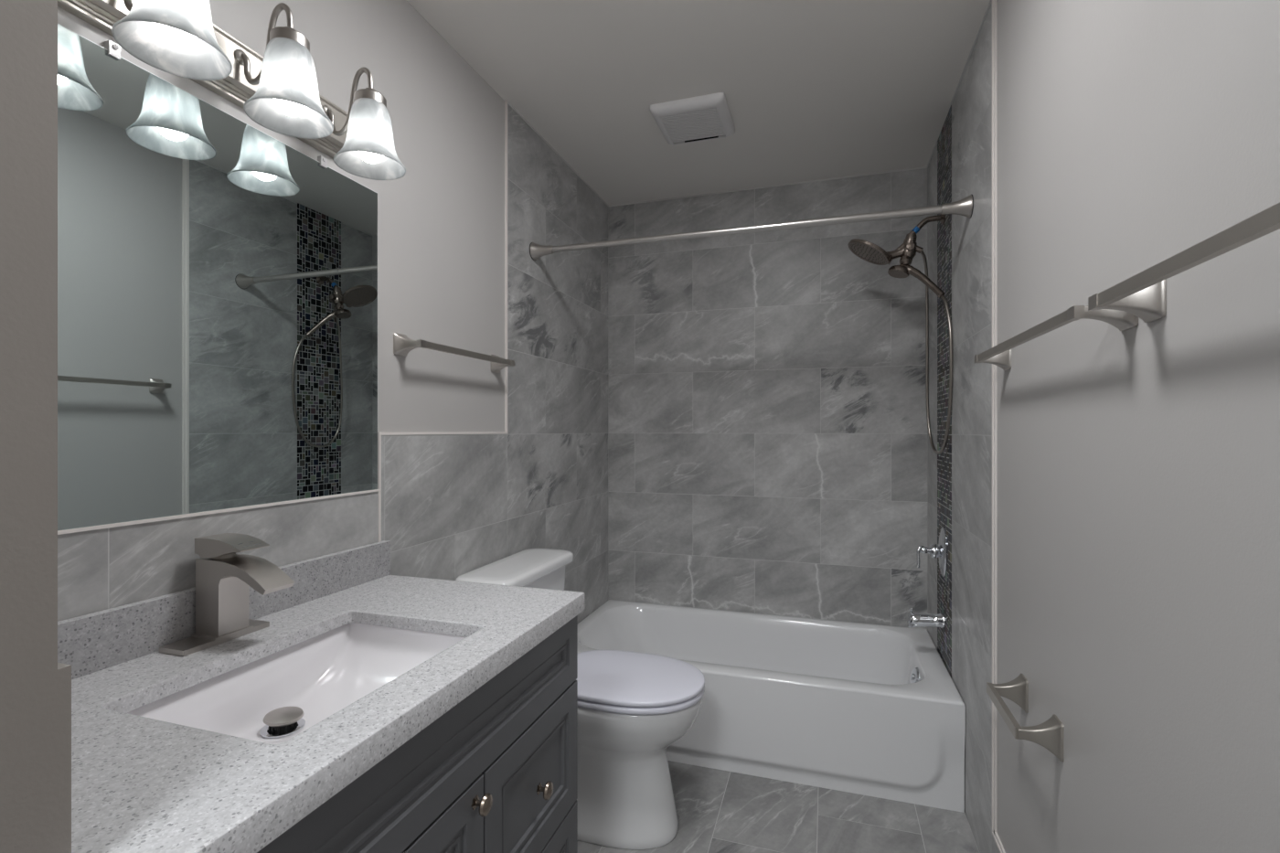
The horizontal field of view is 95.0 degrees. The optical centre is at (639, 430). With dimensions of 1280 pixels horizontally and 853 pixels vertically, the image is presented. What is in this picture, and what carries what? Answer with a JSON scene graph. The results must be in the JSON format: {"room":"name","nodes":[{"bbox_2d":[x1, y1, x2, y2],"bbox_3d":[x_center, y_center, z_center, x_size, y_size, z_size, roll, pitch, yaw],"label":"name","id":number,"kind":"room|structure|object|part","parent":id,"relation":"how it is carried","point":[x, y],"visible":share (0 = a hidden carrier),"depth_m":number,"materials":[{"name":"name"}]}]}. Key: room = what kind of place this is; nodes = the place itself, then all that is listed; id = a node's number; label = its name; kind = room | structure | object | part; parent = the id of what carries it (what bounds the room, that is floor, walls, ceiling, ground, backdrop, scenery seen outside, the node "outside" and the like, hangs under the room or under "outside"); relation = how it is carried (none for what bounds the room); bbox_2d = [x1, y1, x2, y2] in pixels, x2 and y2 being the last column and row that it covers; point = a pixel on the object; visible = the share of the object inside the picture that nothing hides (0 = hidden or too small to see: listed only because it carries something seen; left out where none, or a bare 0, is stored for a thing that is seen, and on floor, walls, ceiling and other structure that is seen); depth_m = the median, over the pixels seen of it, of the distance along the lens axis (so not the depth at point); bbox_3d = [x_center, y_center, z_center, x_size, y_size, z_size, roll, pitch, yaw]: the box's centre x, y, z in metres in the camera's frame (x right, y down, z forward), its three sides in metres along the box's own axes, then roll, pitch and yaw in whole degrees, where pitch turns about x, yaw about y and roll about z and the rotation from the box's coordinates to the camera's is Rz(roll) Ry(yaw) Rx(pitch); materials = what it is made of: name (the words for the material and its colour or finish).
{"room":"bathroom","nodes":[
{"label":"bathroom","id":0,"kind":"room"},
{"bbox_2d":[0,0,57,852],"bbox_3d":[-0.239,0.059,0.337,1.763,2.579,0.120,0,0,18],"label":"wall","id":1,"kind":"structure","parent":0,"point":[28,28],"depth_m":0.46,"materials":[{"name":"grey paint"}]},
{"bbox_2d":[57,662,71,852],"bbox_3d":[-0.707,0.721,0.553,0.499,1.055,0.009,0,0,18],"label":"trim","id":2,"kind":"structure","parent":1,"relation":"attached to","point":[64,671],"depth_m":0.48,"materials":[{"name":"grey paint"}]},
{"bbox_2d":[57,0,607,623],"bbox_3d":[-0.617,0.059,1.861,0.120,2.579,2.797,0,0,18],"label":"wall","id":3,"kind":"structure","parent":0,"point":[453,506],"depth_m":1.76,"materials":[{"name":"grey paint"}]},
{"bbox_2d":[57,23,379,534],"bbox_3d":[-0.805,-0.233,1.066,0.015,0.776,0.902,0,0,18],"label":"wall mirror","id":4,"kind":"object","parent":3,"relation":"attached to","point":[218,279],"visible":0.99,"depth_m":1.06,"materials":[{"name":"white mirror"}]},
{"bbox_2d":[57,540,390,679],"bbox_3d":[-0.793,0.327,1.072,0.019,0.087,0.926,0,0,18],"label":"backsplash","id":5,"kind":"structure","parent":3,"relation":"attached to","point":[94,642],"depth_m":1.00,"materials":[{"name":"stone"}]},
{"bbox_2d":[57,0,405,180],"bbox_3d":[-0.684,-0.680,1.090,0.229,0.217,0.560,0,0,18],"label":"vanity light","id":6,"kind":"object","parent":3,"relation":"attached to","point":[278,90],"visible":1,"depth_m":1.05,"materials":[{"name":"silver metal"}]},
{"bbox_3d":[-0.759,-0.720,0.904,0.127,0.137,0.026,0,0,18],"label":"arm","id":7,"kind":"part","parent":6,"relation":"part of","materials":[{"name":"silver metal"}]},
{"bbox_3d":[-0.704,-0.639,0.887,0.142,0.134,0.142,0,0,18],"label":"lamp shade","id":8,"kind":"part","parent":6,"relation":"part of","materials":[{"name":"white glass"}]},
{"bbox_3d":[-0.704,-0.619,0.887,0.055,0.074,0.055,0,0,18],"label":"light bulb","id":9,"kind":"part","parent":6,"relation":"part of","materials":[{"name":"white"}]},
{"bbox_3d":[-0.699,-0.720,1.095,0.127,0.137,0.026,0,0,18],"label":"arm","id":10,"kind":"part","parent":6,"relation":"part of","materials":[{"name":"silver metal"}]},
{"bbox_3d":[-0.643,-0.639,1.077,0.142,0.134,0.142,0,0,18],"label":"lamp shade","id":11,"kind":"part","parent":6,"relation":"part of","materials":[{"name":"white glass"}]},
{"bbox_3d":[-0.643,-0.619,1.077,0.055,0.074,0.055,0,0,18],"label":"light bulb","id":12,"kind":"part","parent":6,"relation":"part of","materials":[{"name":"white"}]},
{"bbox_3d":[-0.638,-0.720,1.286,0.127,0.137,0.026,0,0,18],"label":"arm","id":13,"kind":"part","parent":6,"relation":"part of","materials":[{"name":"silver metal"}]},
{"bbox_3d":[-0.583,-0.639,1.268,0.142,0.134,0.142,0,0,18],"label":"lamp shade","id":14,"kind":"part","parent":6,"relation":"part of","materials":[{"name":"white glass"}]},
{"bbox_3d":[-0.583,-0.619,1.268,0.055,0.074,0.055,0,0,18],"label":"light bulb","id":15,"kind":"part","parent":6,"relation":"part of","materials":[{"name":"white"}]},
{"bbox_2d":[377,435,381,542],"bbox_3d":[-0.670,0.148,1.503,0.008,0.274,0.007,0,0,18],"label":"trim","id":16,"kind":"structure","parent":3,"relation":"attached to","point":[378,436],"depth_m":1.50,"materials":[{"name":"white"}]},
{"bbox_2d":[377,431,507,435],"bbox_3d":[-0.575,0.007,1.802,0.008,0.007,0.636,0,0,18],"label":"trim","id":17,"kind":"structure","parent":3,"relation":"attached to","point":[458,432],"depth_m":1.76,"materials":[{"name":"white"}]},
{"bbox_2d":[393,332,514,373],"bbox_3d":[-0.541,-0.232,1.798,0.074,0.058,0.527,0,0,18],"label":"towel bar","id":18,"kind":"object","parent":3,"relation":"attached to","point":[402,345],"visible":1,"depth_m":1.64,"materials":[{"name":"silver metal"}]},
{"bbox_3d":[-0.614,-0.232,1.572,0.072,0.058,0.052,0,0,18],"label":"mounting post","id":19,"kind":"part","parent":18,"relation":"part of","materials":[{"name":"silver metal"}]},
{"bbox_3d":[-0.470,-0.232,2.024,0.072,0.058,0.052,0,0,18],"label":"mounting post","id":20,"kind":"part","parent":18,"relation":"part of","materials":[{"name":"silver metal"}]},
{"bbox_2d":[504,100,507,431],"bbox_3d":[-0.479,-0.589,2.102,0.008,1.185,0.007,0,0,18],"label":"trim","id":21,"kind":"structure","parent":3,"relation":"attached to","point":[506,101],"depth_m":2.10,"materials":[{"name":"white"}]},
{"bbox_2d":[529,194,973,260],"bbox_3d":[0.309,-0.701,2.061,1.522,0.070,0.070,0,0,18],"label":"shower curtain rod","id":22,"kind":"object","parent":3,"relation":"attached to","point":[965,207],"visible":1,"depth_m":2.00,"materials":[{"name":"grey metal"}]},
{"bbox_2d":[406,0,989,205],"bbox_3d":[-0.100,-1.231,0.811,3.300,0.100,4.486,0,0,18],"label":"ceiling","id":23,"kind":"structure","parent":0,"point":[813,90],"depth_m":1.96,"materials":[{"name":"white paint"}]},
{"bbox_2d":[649,92,735,145],"bbox_3d":[0.203,-1.165,2.213,0.274,0.030,0.275,0,0,18],"label":"ceiling vent","id":24,"kind":"object","parent":23,"relation":"in","point":[704,117],"visible":1,"depth_m":2.17,"materials":[{"name":"white plastic"}]},
{"bbox_2d":[608,168,927,629],"bbox_3d":[0.575,0.059,2.898,1.763,2.579,0.100,0,0,18],"label":"wall","id":25,"kind":"structure","parent":0,"point":[767,421],"depth_m":2.83,"materials":[{"name":"grey tile"}]},
{"bbox_2d":[507,0,991,207],"bbox_3d":[0.397,-1.178,2.340,1.523,0.006,1.071,0,0,18],"label":"trim","id":26,"kind":"structure","parent":25,"relation":"attached to","point":[990,1],"depth_m":2.67,"materials":[{"name":"white"}]},
{"bbox_2d":[577,760,979,852],"bbox_3d":[-0.100,1.308,0.811,3.300,0.120,4.486,0,0,18],"label":"floor","id":27,"kind":"structure","parent":0,"point":[719,811],"depth_m":1.87,"materials":[{"name":"grey tile"}]},
{"bbox_2d":[257,615,577,852],"bbox_3d":[-0.523,0.831,0.985,0.564,0.834,0.916,0,0,18],"label":"vanity cabinet","id":28,"kind":"object","parent":27,"relation":"on","point":[496,772],"visible":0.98,"depth_m":0.98,"materials":[{"name":"grey paint"}]},
{"bbox_2d":[57,540,584,852],"bbox_3d":[-0.534,0.348,0.991,0.562,0.128,0.926,0,0,18],"label":"countertop","id":29,"kind":"structure","parent":28,"relation":"on","point":[140,784],"depth_m":0.83,"materials":[{"name":"stone"}]},
{"bbox_2d":[159,533,294,656],"bbox_3d":[-0.704,0.280,1.029,0.166,0.182,0.156,0,0,18],"label":"sink faucet","id":30,"kind":"object","parent":29,"relation":"on","point":[224,576],"visible":1,"depth_m":1.03,"materials":[{"name":"silver metal"}]},
{"bbox_3d":[-0.753,0.366,1.045,0.058,0.009,0.156,0,0,18],"label":"plate","id":31,"kind":"part","parent":30,"relation":"part of","materials":[{"name":"silver metal"}]},
{"bbox_3d":[-0.727,0.207,1.047,0.110,0.035,0.055,0,0,18],"label":"handle","id":32,"kind":"part","parent":30,"relation":"part of","materials":[{"name":"silver metal"}]},
{"bbox_3d":[-0.699,0.292,1.038,0.162,0.132,0.057,0,0,18],"label":"spout","id":33,"kind":"part","parent":30,"relation":"part of","materials":[{"name":"silver metal"}]},
{"bbox_2d":[126,622,467,744],"bbox_3d":[-0.512,0.455,0.950,0.347,0.119,0.469,0,0,18],"label":"undermount sink","id":34,"kind":"object","parent":29,"relation":"in","point":[272,698],"visible":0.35,"depth_m":1.07,"materials":[{"name":"white ceramic"}]},
{"bbox_2d":[267,721,297,733],"bbox_3d":[-0.606,0.499,0.995,0.043,0.019,0.044,0,0,18],"label":"basket","id":35,"kind":"object","parent":34,"relation":"on","point":[273,727],"depth_m":0.98,"materials":[{"name":"black rubber"}]},
{"bbox_3d":[-0.349,0.858,0.727,0.019,0.572,0.530,0,0,18],"label":"door","id":36,"kind":"part","parent":28,"relation":"part of","materials":[{"name":"grey paint"}]},
{"bbox_3d":[-0.254,0.603,0.946,0.029,0.033,0.033,0,0,18],"label":"knob","id":37,"kind":"part","parent":28,"relation":"part of","materials":[{"name":"grey metal"}]},
{"bbox_3d":[-0.210,0.708,1.165,0.019,0.272,0.382,0,0,18],"label":"drawer","id":38,"kind":"part","parent":28,"relation":"part of","materials":[{"name":"grey paint"}]},
{"bbox_3d":[-0.187,0.710,1.158,0.029,0.033,0.033,0,0,18],"label":"knob","id":39,"kind":"part","parent":28,"relation":"part of","materials":[{"name":"grey metal"}]},
{"bbox_3d":[-0.210,0.996,1.165,0.019,0.296,0.382,0,0,18],"label":"drawer","id":40,"kind":"part","parent":28,"relation":"part of","materials":[{"name":"grey paint"}]},
{"bbox_2d":[455,548,704,849],"bbox_3d":[-0.154,0.845,1.898,0.732,0.804,0.504,0,0,18],"label":"toilet","id":41,"kind":"object","parent":27,"relation":"on","point":[632,706],"visible":0.66,"depth_m":1.77,"materials":[{"name":"white ceramic"}]},
{"bbox_3d":[-0.406,0.463,1.978,0.203,0.038,0.504,0,0,18],"label":"tank lid","id":42,"kind":"part","parent":41,"relation":"part of","materials":[{"name":"white ceramic"}]},
{"bbox_3d":[-0.413,0.646,1.980,0.173,0.332,0.464,0,0,18],"label":"tank","id":43,"kind":"part","parent":41,"relation":"part of","materials":[{"name":"white ceramic"}]},
{"bbox_3d":[-0.119,1.030,1.886,0.644,0.435,0.364,0,0,18],"label":"bowl","id":44,"kind":"part","parent":41,"relation":"part of","materials":[{"name":"white ceramic"}]},
{"bbox_3d":[-0.037,0.776,1.860,0.486,0.023,0.374,0,0,18],"label":"lid","id":45,"kind":"part","parent":41,"relation":"part of","materials":[{"name":"white plastic"}]},
{"bbox_3d":[-0.040,0.800,1.861,0.490,0.020,0.372,0,0,18],"label":"seat","id":46,"kind":"part","parent":41,"relation":"part of","materials":[{"name":"white plastic"}]},
{"bbox_2d":[577,599,965,812],"bbox_3d":[0.445,1.066,2.490,1.520,0.364,0.754,0,0,18],"label":"bathtub","id":47,"kind":"object","parent":27,"relation":"on","point":[875,710],"visible":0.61,"depth_m":2.12,"materials":[{"name":"white ceramic"}]},
{"bbox_2d":[577,599,964,705],"bbox_3d":[0.445,1.038,2.490,1.520,0.309,0.754,0,0,18],"label":"tub","id":48,"kind":"object","parent":47,"relation":"in","point":[743,658],"depth_m":2.66,"materials":[{"name":"white ceramic"}]},
{"bbox_3d":[1.061,0.951,2.254,0.039,0.080,0.081,0,0,18],"label":"overflow plate","id":49,"kind":"part","parent":47,"relation":"part of","materials":[{"name":"silver metal"}]},
{"bbox_2d":[927,0,1279,852],"bbox_3d":[0.949,0.059,1.364,0.120,2.579,2.797,0,0,18],"label":"wall","id":50,"kind":"structure","parent":0,"point":[1138,467],"depth_m":0.95,"materials":[{"name":"grey paint"}]},
{"bbox_2d":[847,213,952,454],"bbox_3d":[0.992,-0.379,2.272,0.348,0.937,0.292,0,0,18],"label":"shower","id":51,"kind":"object","parent":50,"relation":"attached to","point":[869,251],"visible":0.99,"depth_m":2.27,"materials":[{"name":"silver metal"}]},
{"bbox_3d":[1.109,-0.801,2.271,0.125,0.093,0.056,0,0,18],"label":"shower arm","id":52,"kind":"part","parent":51,"relation":"part of","materials":[{"name":"brown metal"}]},
{"bbox_2d":[906,607,945,628],"bbox_3d":[1.107,0.729,2.271,0.126,0.078,0.058,0,0,18],"label":"tub spout","id":53,"kind":"object","parent":50,"relation":"attached to","point":[914,619],"visible":1,"depth_m":2.25,"materials":[{"name":"silver metal"}]},
{"bbox_2d":[915,527,947,577],"bbox_3d":[1.119,0.467,2.268,0.102,0.192,0.124,0,0,18],"label":"shower valve","id":54,"kind":"object","parent":50,"relation":"attached to","point":[940,551],"visible":1,"depth_m":2.24,"materials":[{"name":"silver metal"}]},
{"bbox_3d":[1.086,0.489,2.271,0.044,0.085,0.021,0,0,-16],"label":"lever","id":55,"kind":"part","parent":54,"relation":"part of","materials":[{"name":"silver metal"}]},
{"bbox_2d":[992,0,996,833],"bbox_3d":[0.960,-0.045,1.588,0.008,2.271,0.022,0,0,18],"label":"trim","id":56,"kind":"structure","parent":50,"relation":"attached to","point":[994,2],"depth_m":1.58,"materials":[{"name":"white"}]},
{"bbox_2d":[992,830,1005,852],"bbox_3d":[0.735,1.089,0.881,0.008,0.018,1.506,0,0,18],"label":"trim","id":57,"kind":"structure","parent":50,"relation":"attached to","point":[996,837],"depth_m":1.54,"materials":[{"name":"white"}]},
{"bbox_2d":[986,673,1063,761],"bbox_3d":[0.822,0.606,1.267,0.077,0.074,0.256,0,0,18],"label":"toilet paper holder","id":58,"kind":"object","parent":50,"relation":"attached to","point":[1049,734],"visible":1,"depth_m":1.19,"materials":[{"name":"grey metal"}]},
{"bbox_3d":[0.855,0.606,1.365,0.072,0.074,0.048,0,0,18],"label":"mounting post","id":59,"kind":"part","parent":58,"relation":"part of","materials":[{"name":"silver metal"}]},
{"bbox_3d":[0.792,0.606,1.167,0.072,0.074,0.048,0,0,18],"label":"mounting post","id":60,"kind":"part","parent":58,"relation":"part of","materials":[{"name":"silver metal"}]},
{"bbox_2d":[974,305,1138,370],"bbox_3d":[0.800,-0.183,1.194,0.074,0.058,0.672,0,0,18],"label":"towel bar","id":61,"kind":"object","parent":50,"relation":"attached to","point":[999,355],"visible":0.85,"depth_m":0.99,"materials":[{"name":"silver metal"}]},
{"bbox_3d":[0.895,-0.183,1.489,0.072,0.058,0.052,0,0,18],"label":"mounting post","id":62,"kind":"part","parent":61,"relation":"part of","materials":[{"name":"silver metal"}]},
{"bbox_3d":[0.707,-0.183,0.898,0.072,0.058,0.052,0,0,18],"label":"mounting post","id":63,"kind":"part","parent":61,"relation":"part of","materials":[{"name":"silver metal"}]},
{"bbox_2d":[1088,202,1279,322],"bbox_3d":[0.590,-0.183,0.537,0.076,0.058,0.662,0,0,18],"label":"towel bar","id":64,"kind":"object","parent":50,"relation":"attached to","point":[1143,295],"visible":1,"depth_m":0.66,"materials":[{"name":"silver metal"}]},
{"bbox_3d":[0.683,-0.183,0.827,0.074,0.058,0.052,0,0,18],"label":"mounting post","id":65,"kind":"part","parent":64,"relation":"part of","materials":[{"name":"silver metal"}]}
]}

